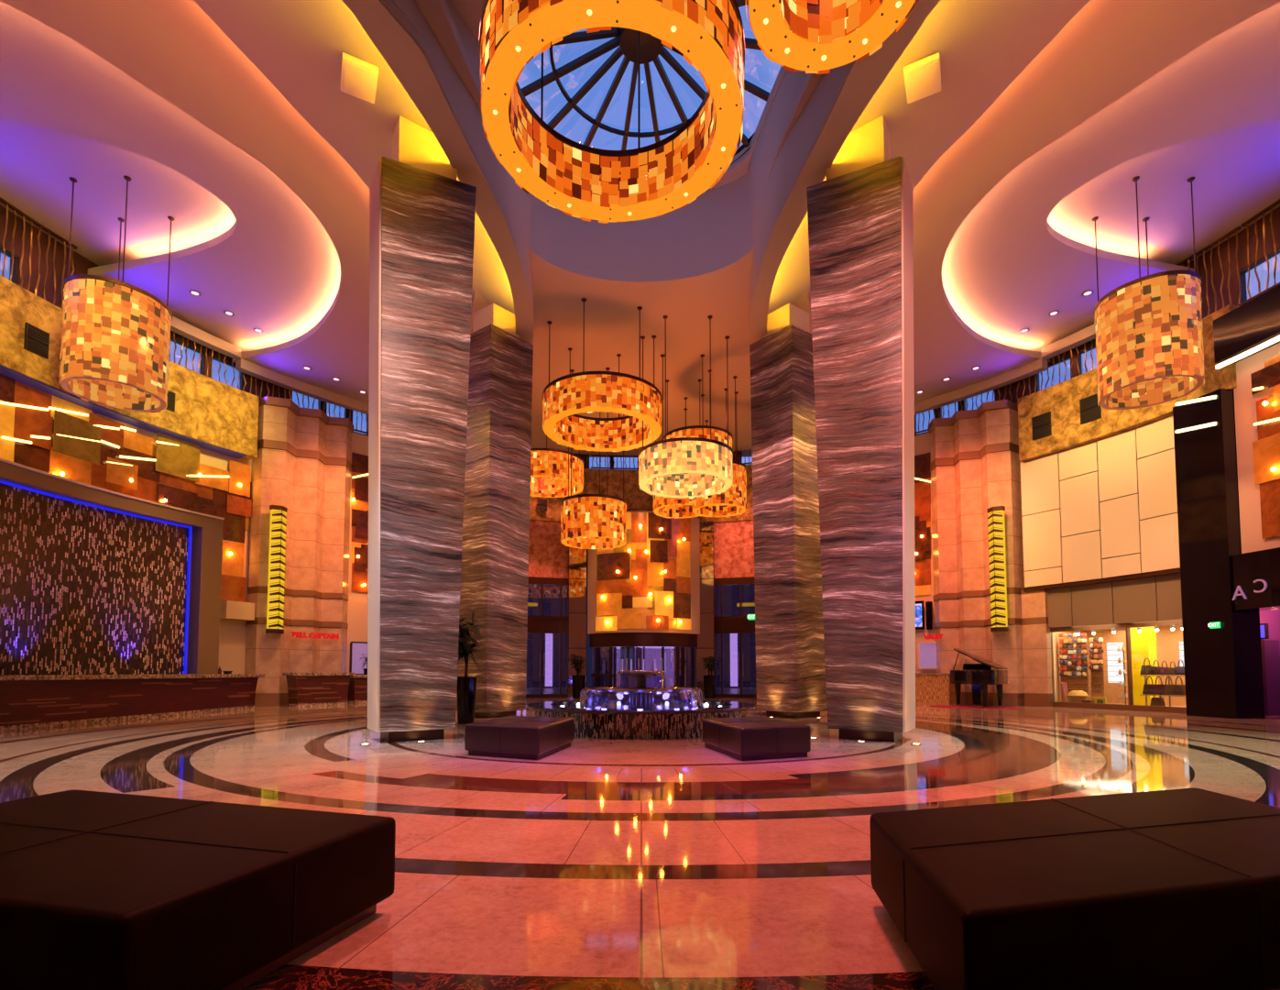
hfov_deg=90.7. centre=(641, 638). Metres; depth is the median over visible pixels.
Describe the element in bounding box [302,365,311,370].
recessed light
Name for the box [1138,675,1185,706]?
shelf
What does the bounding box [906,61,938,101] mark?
speaker grille
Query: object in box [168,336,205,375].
window
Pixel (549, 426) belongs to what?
diffuser
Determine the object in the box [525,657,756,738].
fountain
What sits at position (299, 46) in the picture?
ceiling
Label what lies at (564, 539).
diffuser
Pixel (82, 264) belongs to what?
wall
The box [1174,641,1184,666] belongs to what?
shelf unit
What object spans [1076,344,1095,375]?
window
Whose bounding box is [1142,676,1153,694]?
handbag
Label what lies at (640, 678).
bowl
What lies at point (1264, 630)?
monitor
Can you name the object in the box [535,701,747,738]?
basin
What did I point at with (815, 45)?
ring chandelier
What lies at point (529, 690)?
ground
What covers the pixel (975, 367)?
recessed light
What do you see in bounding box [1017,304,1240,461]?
wall
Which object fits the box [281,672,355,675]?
countertop
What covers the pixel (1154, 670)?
handbag
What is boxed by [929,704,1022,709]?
platform
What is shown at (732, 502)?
ring chandelier
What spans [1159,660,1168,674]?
handbag
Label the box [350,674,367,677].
countertop
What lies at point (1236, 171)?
ceiling
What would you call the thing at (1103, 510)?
wall
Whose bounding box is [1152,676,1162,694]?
handbag
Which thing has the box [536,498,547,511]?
air vent
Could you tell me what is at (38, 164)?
ceiling
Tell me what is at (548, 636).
lit window
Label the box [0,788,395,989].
leather ottoman
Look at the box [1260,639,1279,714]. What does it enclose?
tall cabinet
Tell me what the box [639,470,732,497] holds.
diffuser
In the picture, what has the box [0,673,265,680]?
countertop
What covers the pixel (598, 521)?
ring chandelier
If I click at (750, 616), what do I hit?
exit sign
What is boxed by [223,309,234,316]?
recessed light
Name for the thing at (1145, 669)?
handbag
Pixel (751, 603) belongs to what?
light strip
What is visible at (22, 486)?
light
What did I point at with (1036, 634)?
wall
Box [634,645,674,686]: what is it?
lit window
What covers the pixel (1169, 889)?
leather ottoman
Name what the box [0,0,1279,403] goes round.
ceiling
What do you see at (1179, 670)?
handbag
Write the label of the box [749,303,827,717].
stone pillar
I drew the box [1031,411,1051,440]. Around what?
air vent
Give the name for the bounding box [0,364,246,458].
light strip
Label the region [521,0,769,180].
skylight
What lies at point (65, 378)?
diffuser
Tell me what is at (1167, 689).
handbag
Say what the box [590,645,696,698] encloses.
door
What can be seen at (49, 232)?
curtain
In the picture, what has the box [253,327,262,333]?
recessed light
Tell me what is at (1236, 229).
screen
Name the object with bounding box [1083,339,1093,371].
screen
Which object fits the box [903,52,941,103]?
ceiling speaker
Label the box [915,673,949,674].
countertop
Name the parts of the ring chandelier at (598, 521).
rod, rod, rod, rod, rod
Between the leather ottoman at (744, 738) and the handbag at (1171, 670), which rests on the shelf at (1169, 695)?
the handbag at (1171, 670)
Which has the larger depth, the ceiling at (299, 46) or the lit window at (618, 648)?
the lit window at (618, 648)
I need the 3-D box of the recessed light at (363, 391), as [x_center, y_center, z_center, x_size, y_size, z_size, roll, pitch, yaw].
[-9.899,-8.771,22.466,0.260,0.030,0.260,0,-3,0]
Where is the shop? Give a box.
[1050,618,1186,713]
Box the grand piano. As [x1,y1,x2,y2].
[949,647,1008,708]
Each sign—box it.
[291,631,339,639]
[747,613,754,619]
[923,633,943,639]
[1207,621,1220,628]
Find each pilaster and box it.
[567,546,587,697]
[695,521,715,697]
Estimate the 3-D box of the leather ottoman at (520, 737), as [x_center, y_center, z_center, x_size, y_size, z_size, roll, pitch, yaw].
[-1.677,1.362,8.937,1.154,0.415,2.008,0,-3,9]
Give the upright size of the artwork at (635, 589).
4.901 m
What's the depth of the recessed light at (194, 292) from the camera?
17.36 m
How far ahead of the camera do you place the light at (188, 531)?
17.88 m
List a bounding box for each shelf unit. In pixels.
[1103,642,1124,682]
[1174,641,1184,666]
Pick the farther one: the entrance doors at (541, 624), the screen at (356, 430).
the entrance doors at (541, 624)
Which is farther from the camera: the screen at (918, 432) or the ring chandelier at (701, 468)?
the screen at (918, 432)
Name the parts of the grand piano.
leg, lid, leg, leg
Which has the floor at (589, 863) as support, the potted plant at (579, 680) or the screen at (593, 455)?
the potted plant at (579, 680)
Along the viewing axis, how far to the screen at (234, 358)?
20.71 m
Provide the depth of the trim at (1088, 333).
20.88 m
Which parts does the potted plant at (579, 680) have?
planter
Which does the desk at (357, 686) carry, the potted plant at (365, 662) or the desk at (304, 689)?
the potted plant at (365, 662)
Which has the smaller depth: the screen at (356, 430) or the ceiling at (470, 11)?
the ceiling at (470, 11)
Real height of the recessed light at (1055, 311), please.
0.030 m
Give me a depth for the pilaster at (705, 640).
27.19 m
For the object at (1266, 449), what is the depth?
14.45 m
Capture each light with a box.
[0,480,189,527]
[183,525,192,673]
[189,289,200,295]
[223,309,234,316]
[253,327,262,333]
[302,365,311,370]
[331,376,340,381]
[359,389,366,393]
[916,389,923,393]
[941,376,951,381]
[971,365,980,370]
[1019,327,1028,333]
[1048,309,1059,316]
[1082,289,1093,295]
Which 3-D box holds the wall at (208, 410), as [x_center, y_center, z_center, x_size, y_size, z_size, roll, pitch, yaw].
[-13.533,-7.261,12.398,2.998,2.000,16.620,0,-3,-3]
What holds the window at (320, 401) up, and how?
in the wall at (82, 264)
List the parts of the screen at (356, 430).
rail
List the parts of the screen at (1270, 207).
rail, rail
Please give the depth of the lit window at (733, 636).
43.68 m
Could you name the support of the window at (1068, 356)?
in the wall at (1062, 399)
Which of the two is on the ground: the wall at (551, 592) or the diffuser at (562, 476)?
the wall at (551, 592)
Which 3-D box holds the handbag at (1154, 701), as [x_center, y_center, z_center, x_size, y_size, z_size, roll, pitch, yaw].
[14.748,1.712,18.063,0.181,0.552,0.328,1,-3,-21]
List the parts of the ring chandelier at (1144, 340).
rod, rod, rod, rod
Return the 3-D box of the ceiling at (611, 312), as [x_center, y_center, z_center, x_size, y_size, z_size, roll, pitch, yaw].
[0.000,-8.649,20.976,17.600,0.470,14.190,0,-3,0]
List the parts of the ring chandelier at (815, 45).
bulb, bulb, bulb, bulb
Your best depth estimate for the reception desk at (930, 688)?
21.86 m
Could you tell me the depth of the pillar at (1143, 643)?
18.96 m
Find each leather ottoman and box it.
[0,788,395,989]
[464,715,574,759]
[701,716,810,760]
[869,787,1279,989]
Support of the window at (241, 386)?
in the wall at (82, 264)
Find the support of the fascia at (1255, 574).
attached to the wall at (232, 637)
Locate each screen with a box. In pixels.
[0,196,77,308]
[166,331,227,383]
[230,358,291,399]
[295,392,350,418]
[353,410,368,434]
[575,453,590,468]
[590,454,638,469]
[732,450,742,460]
[743,449,752,464]
[914,404,950,434]
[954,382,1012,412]
[1014,346,1080,404]
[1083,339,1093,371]
[1175,226,1245,315]
[1241,198,1279,302]
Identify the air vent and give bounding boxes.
[23,322,49,359]
[161,387,175,411]
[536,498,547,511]
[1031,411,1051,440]
[1079,393,1101,424]
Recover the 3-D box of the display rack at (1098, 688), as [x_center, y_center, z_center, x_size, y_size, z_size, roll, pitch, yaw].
[14.402,1.069,20.009,0.120,2.040,0.372,2,-3,-27]
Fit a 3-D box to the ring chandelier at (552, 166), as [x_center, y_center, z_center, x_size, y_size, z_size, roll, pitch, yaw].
[-0.330,-8.477,7.534,3.060,5.140,3.060,0,-3,0]
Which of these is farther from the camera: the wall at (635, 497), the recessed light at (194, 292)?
the wall at (635, 497)
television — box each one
[915,600,924,629]
[925,601,932,629]
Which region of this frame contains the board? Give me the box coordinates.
[1060,681,1068,701]
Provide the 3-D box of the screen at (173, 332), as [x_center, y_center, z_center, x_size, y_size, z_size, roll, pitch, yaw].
[-13.489,-8.563,19.079,0.118,1.308,2.014,-1,-3,24]
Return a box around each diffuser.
[60,374,166,411]
[530,474,582,497]
[543,405,660,451]
[561,535,625,548]
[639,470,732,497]
[653,503,698,517]
[692,503,745,516]
[1099,372,1203,409]
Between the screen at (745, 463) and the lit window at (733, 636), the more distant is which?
the lit window at (733, 636)
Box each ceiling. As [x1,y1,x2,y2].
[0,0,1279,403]
[0,1,340,351]
[0,120,235,265]
[192,0,1090,314]
[341,0,534,343]
[449,0,820,193]
[470,246,811,457]
[528,171,754,281]
[748,0,940,343]
[941,2,1279,351]
[1047,120,1279,265]
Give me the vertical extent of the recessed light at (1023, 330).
0.030 m
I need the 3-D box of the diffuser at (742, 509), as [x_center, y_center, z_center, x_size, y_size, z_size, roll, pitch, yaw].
[2.570,-4.230,20.850,1.740,0.030,1.740,0,-3,0]
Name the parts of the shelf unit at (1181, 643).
light panel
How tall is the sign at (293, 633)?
0.200 m
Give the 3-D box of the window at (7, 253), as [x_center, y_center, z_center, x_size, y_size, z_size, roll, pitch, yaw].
[-14.979,-8.633,14.887,0.140,1.000,0.418,0,-3,7]
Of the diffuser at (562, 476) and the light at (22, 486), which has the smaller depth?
the light at (22, 486)
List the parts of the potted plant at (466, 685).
planter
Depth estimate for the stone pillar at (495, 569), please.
15.47 m
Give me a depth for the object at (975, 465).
21.36 m
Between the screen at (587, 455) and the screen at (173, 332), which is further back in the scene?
the screen at (587, 455)
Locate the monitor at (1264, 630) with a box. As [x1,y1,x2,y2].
[1259,623,1269,639]
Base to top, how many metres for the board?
0.720 m
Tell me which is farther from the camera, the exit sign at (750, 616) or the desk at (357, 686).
the exit sign at (750, 616)
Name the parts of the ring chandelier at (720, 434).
rod, rod, rod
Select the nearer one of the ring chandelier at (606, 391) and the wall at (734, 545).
the ring chandelier at (606, 391)
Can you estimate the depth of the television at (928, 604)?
22.99 m
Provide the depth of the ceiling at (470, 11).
12.68 m
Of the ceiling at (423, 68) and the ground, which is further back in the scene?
the ground
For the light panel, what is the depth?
9.72 m
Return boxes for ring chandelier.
[59,175,175,413]
[479,0,744,223]
[530,435,584,497]
[542,297,662,451]
[560,367,626,549]
[638,315,732,498]
[652,407,708,518]
[663,369,732,453]
[691,375,746,517]
[745,0,918,74]
[1091,175,1204,410]
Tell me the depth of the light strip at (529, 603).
27.47 m
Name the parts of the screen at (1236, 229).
rail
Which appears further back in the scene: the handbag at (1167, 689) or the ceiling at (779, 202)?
the handbag at (1167, 689)
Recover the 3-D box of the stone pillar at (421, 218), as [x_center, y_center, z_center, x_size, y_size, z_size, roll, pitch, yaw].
[-3.762,-3.567,10.668,1.590,10.440,0.945,2,-3,-30]
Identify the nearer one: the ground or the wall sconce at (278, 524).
the wall sconce at (278, 524)
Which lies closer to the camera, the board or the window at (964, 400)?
the board
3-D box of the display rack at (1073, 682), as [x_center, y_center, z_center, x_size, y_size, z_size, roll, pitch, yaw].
[13.949,1.040,20.420,0.120,2.140,0.822,2,-3,-29]
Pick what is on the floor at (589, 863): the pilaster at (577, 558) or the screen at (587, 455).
the pilaster at (577, 558)
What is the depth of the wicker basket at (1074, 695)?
19.64 m
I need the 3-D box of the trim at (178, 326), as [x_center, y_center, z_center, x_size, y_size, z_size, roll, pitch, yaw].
[-9.831,-8.777,22.748,2.033,0.630,14.042,-3,-4,44]
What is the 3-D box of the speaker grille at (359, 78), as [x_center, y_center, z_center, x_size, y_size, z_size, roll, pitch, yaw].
[-4.374,-8.617,9.795,0.420,0.020,0.540,2,-3,-28]
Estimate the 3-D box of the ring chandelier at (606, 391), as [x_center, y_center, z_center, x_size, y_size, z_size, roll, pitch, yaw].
[-1.070,-7.139,17.498,3.300,2.909,3.300,0,-3,0]
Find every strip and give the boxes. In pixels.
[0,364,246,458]
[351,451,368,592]
[527,601,537,606]
[736,601,754,606]
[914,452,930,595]
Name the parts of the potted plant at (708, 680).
planter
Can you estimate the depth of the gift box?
19.20 m
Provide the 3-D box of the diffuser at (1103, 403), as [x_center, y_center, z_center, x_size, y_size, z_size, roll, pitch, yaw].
[11.500,-5.574,14.311,1.840,0.030,1.840,0,-3,0]
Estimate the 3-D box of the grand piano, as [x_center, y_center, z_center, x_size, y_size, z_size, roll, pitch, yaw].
[10.446,1.193,19.823,1.597,1.865,2.259,-3,-4,40]
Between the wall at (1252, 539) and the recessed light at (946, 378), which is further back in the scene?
the recessed light at (946, 378)
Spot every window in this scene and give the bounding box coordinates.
[0,246,18,284]
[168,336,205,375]
[209,354,243,390]
[291,390,321,409]
[325,402,347,417]
[349,641,367,674]
[351,409,368,436]
[545,633,552,686]
[616,646,620,685]
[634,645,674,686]
[730,633,737,686]
[914,408,935,436]
[917,641,937,668]
[939,401,959,417]
[962,389,995,410]
[1036,354,1072,391]
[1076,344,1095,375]
[1239,247,1279,303]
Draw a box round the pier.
[1172,388,1265,718]
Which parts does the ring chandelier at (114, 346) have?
rod, rod, rod, rod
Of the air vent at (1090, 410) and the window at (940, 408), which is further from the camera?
the window at (940, 408)
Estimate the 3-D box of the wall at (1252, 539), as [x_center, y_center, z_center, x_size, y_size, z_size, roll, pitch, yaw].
[14.566,-4.479,11.981,0.815,4.706,6.679,0,-3,3]
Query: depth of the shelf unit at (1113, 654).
20.43 m
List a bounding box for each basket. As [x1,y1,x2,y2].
[1065,689,1089,702]
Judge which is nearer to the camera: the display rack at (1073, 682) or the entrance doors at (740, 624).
the display rack at (1073, 682)
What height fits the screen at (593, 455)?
0.592 m
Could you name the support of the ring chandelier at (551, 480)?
hanging from the ceiling at (611, 312)
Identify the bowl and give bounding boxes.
[599,690,683,707]
[620,673,662,686]
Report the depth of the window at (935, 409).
23.93 m
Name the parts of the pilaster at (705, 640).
mirror trim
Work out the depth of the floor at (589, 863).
5.15 m
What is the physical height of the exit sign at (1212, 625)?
0.150 m
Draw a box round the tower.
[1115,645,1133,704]
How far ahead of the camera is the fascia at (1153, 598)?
18.31 m
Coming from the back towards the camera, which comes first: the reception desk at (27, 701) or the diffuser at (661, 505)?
the diffuser at (661, 505)
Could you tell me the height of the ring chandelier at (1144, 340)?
4.576 m
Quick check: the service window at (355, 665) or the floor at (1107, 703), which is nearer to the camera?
the floor at (1107, 703)
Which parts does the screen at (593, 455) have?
rail, rail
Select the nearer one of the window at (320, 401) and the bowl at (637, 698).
the bowl at (637, 698)
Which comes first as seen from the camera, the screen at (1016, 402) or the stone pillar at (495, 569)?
the stone pillar at (495, 569)
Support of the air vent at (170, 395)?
in the wall at (208, 410)
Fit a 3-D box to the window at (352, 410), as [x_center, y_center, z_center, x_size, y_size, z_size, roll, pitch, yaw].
[-10.600,-8.166,23.796,0.643,1.000,0.141,3,-4,-45]
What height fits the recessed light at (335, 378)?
0.030 m
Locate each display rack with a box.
[1058,636,1089,701]
[1088,641,1104,700]
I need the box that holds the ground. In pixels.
[525,687,756,695]
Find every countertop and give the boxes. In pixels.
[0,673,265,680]
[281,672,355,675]
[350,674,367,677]
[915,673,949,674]
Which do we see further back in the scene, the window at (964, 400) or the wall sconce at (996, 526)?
the window at (964, 400)
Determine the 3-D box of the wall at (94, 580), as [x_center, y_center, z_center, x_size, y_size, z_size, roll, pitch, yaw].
[-13.324,-1.040,12.741,2.145,5.610,12.123,0,-3,0]
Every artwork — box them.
[595,512,691,631]
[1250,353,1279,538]
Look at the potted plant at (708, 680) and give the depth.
26.19 m
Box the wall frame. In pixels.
[587,508,700,646]
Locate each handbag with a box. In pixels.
[1139,656,1152,674]
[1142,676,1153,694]
[1149,694,1165,706]
[1150,659,1160,674]
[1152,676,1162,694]
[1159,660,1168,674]
[1161,676,1172,694]
[1167,661,1175,675]
[1171,676,1185,695]
[1174,659,1184,675]
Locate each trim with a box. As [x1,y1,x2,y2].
[121,300,368,414]
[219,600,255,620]
[914,323,1095,414]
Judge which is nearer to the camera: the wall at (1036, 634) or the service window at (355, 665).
the wall at (1036, 634)
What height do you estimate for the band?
1.187 m
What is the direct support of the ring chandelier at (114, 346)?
hanging from the ceiling at (38, 164)
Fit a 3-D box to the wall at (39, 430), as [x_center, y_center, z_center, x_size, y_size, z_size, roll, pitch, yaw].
[-14.026,-3.693,17.049,0.596,4.709,7.588,-1,-3,17]
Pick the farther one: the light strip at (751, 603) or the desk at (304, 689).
the light strip at (751, 603)
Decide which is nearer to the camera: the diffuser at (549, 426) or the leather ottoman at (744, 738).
the leather ottoman at (744, 738)
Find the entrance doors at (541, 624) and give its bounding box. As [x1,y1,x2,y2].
[525,576,568,698]
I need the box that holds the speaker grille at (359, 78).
[343,61,375,101]
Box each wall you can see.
[0,205,1279,468]
[0,274,259,459]
[0,372,251,601]
[0,457,224,674]
[92,411,1279,705]
[525,583,756,687]
[528,519,754,578]
[529,464,753,522]
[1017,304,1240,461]
[1020,415,1180,590]
[1020,589,1052,706]
[1233,342,1279,553]
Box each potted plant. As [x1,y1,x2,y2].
[357,652,367,674]
[456,611,490,723]
[567,653,587,698]
[700,656,719,698]
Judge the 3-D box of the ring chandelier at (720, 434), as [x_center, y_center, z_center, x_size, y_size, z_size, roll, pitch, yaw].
[1.850,-7.091,20.900,2.300,2.649,2.300,0,-3,0]
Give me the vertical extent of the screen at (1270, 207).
1.957 m
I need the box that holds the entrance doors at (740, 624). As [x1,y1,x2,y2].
[714,576,756,698]
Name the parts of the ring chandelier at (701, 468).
rod, rod, rod, rod, rod, rod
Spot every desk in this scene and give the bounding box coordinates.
[0,673,265,731]
[281,672,355,706]
[347,674,367,703]
[915,673,955,703]
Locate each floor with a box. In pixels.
[0,694,1279,989]
[1106,702,1186,707]
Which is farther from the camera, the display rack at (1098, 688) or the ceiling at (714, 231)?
the display rack at (1098, 688)
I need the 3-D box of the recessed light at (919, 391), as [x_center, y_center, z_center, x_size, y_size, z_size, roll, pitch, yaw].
[9.899,-8.771,22.466,0.260,0.030,0.260,0,-3,0]
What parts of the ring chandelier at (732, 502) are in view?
rod, rod, rod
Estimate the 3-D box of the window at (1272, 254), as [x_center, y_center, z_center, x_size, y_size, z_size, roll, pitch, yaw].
[14.952,-8.627,15.005,0.142,1.000,1.343,0,-3,-7]
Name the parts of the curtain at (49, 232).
rail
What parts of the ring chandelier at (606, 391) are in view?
rod, rod, rod, rod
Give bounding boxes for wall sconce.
[265,504,287,634]
[986,505,1008,632]
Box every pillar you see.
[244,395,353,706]
[367,115,476,742]
[455,303,533,717]
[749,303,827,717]
[806,115,915,742]
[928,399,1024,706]
[1130,626,1158,705]
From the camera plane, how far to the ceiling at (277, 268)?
13.86 m
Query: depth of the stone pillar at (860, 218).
10.33 m
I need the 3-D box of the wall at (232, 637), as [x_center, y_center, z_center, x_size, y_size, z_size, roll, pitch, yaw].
[2.542,-3.329,10.992,34.941,10.000,34.550,1,-3,-10]
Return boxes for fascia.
[1047,572,1181,627]
[1231,547,1279,610]
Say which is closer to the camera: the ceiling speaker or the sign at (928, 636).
the ceiling speaker
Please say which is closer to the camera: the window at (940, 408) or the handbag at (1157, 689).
the handbag at (1157, 689)
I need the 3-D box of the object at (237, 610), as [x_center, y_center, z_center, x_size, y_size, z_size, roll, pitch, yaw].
[-12.712,-0.873,20.131,0.500,0.550,1.219,-2,-3,30]
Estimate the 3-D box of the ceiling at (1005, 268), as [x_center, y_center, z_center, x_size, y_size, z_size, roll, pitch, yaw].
[8.732,-9.896,11.799,12.608,0.200,29.773,0,-3,8]
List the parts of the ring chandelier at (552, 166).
rod, bulb, rod, bulb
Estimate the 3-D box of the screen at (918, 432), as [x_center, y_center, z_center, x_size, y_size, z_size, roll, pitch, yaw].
[10.467,-8.173,23.473,0.116,0.988,2.014,3,-4,-45]
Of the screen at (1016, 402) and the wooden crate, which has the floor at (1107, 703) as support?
the wooden crate
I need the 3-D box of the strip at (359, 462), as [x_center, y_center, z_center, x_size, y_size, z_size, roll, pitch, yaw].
[-10.264,-4.306,23.597,1.110,5.163,0.186,3,-4,-44]
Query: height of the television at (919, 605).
1.052 m
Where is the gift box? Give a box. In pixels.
[1093,696,1106,703]
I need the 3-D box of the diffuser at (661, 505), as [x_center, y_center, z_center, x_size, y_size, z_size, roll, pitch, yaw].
[1.500,-4.782,23.683,2.080,0.030,2.080,0,-3,0]
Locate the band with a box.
[1213,284,1279,368]
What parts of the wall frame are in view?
trim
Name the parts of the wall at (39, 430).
glass panel, glass panel, glass panel, glass panel, glass panel, glass panel, glass panel, glass panel, glass panel, glass panel, glass panel, glass panel, glass panel, glass panel, glass panel, glass panel, glass panel, glass panel, glass panel, glass panel, glass panel, glass panel, glass panel, glass panel, glass panel, glass panel, glass panel, glass panel, glass panel, glass panel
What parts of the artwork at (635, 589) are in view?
glass panel, glass panel, glass panel, glass panel, glass panel, glass panel, glass panel, glass panel, glass panel, glass panel, glass panel, glass panel, glass panel, glass panel, glass panel, glass panel, glass panel, glass panel, glass panel, glass panel, glass panel, glass panel, glass panel, glass panel, glass panel, glass panel, glass panel, glass panel, glass panel, glass panel, glass panel, glass panel, glass panel, glass panel, glass panel, glass panel, glass panel, glass panel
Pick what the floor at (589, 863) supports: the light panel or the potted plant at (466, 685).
the potted plant at (466, 685)
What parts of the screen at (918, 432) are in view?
rail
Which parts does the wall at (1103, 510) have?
rail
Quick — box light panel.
[339,52,378,103]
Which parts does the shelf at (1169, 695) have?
leg, shelf, shelf, leg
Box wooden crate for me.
[1081,699,1094,702]
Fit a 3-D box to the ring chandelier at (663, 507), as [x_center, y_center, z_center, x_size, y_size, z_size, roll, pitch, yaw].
[1.500,-6.500,23.773,2.160,3.530,2.160,0,-3,0]
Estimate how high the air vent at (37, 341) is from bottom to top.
0.620 m

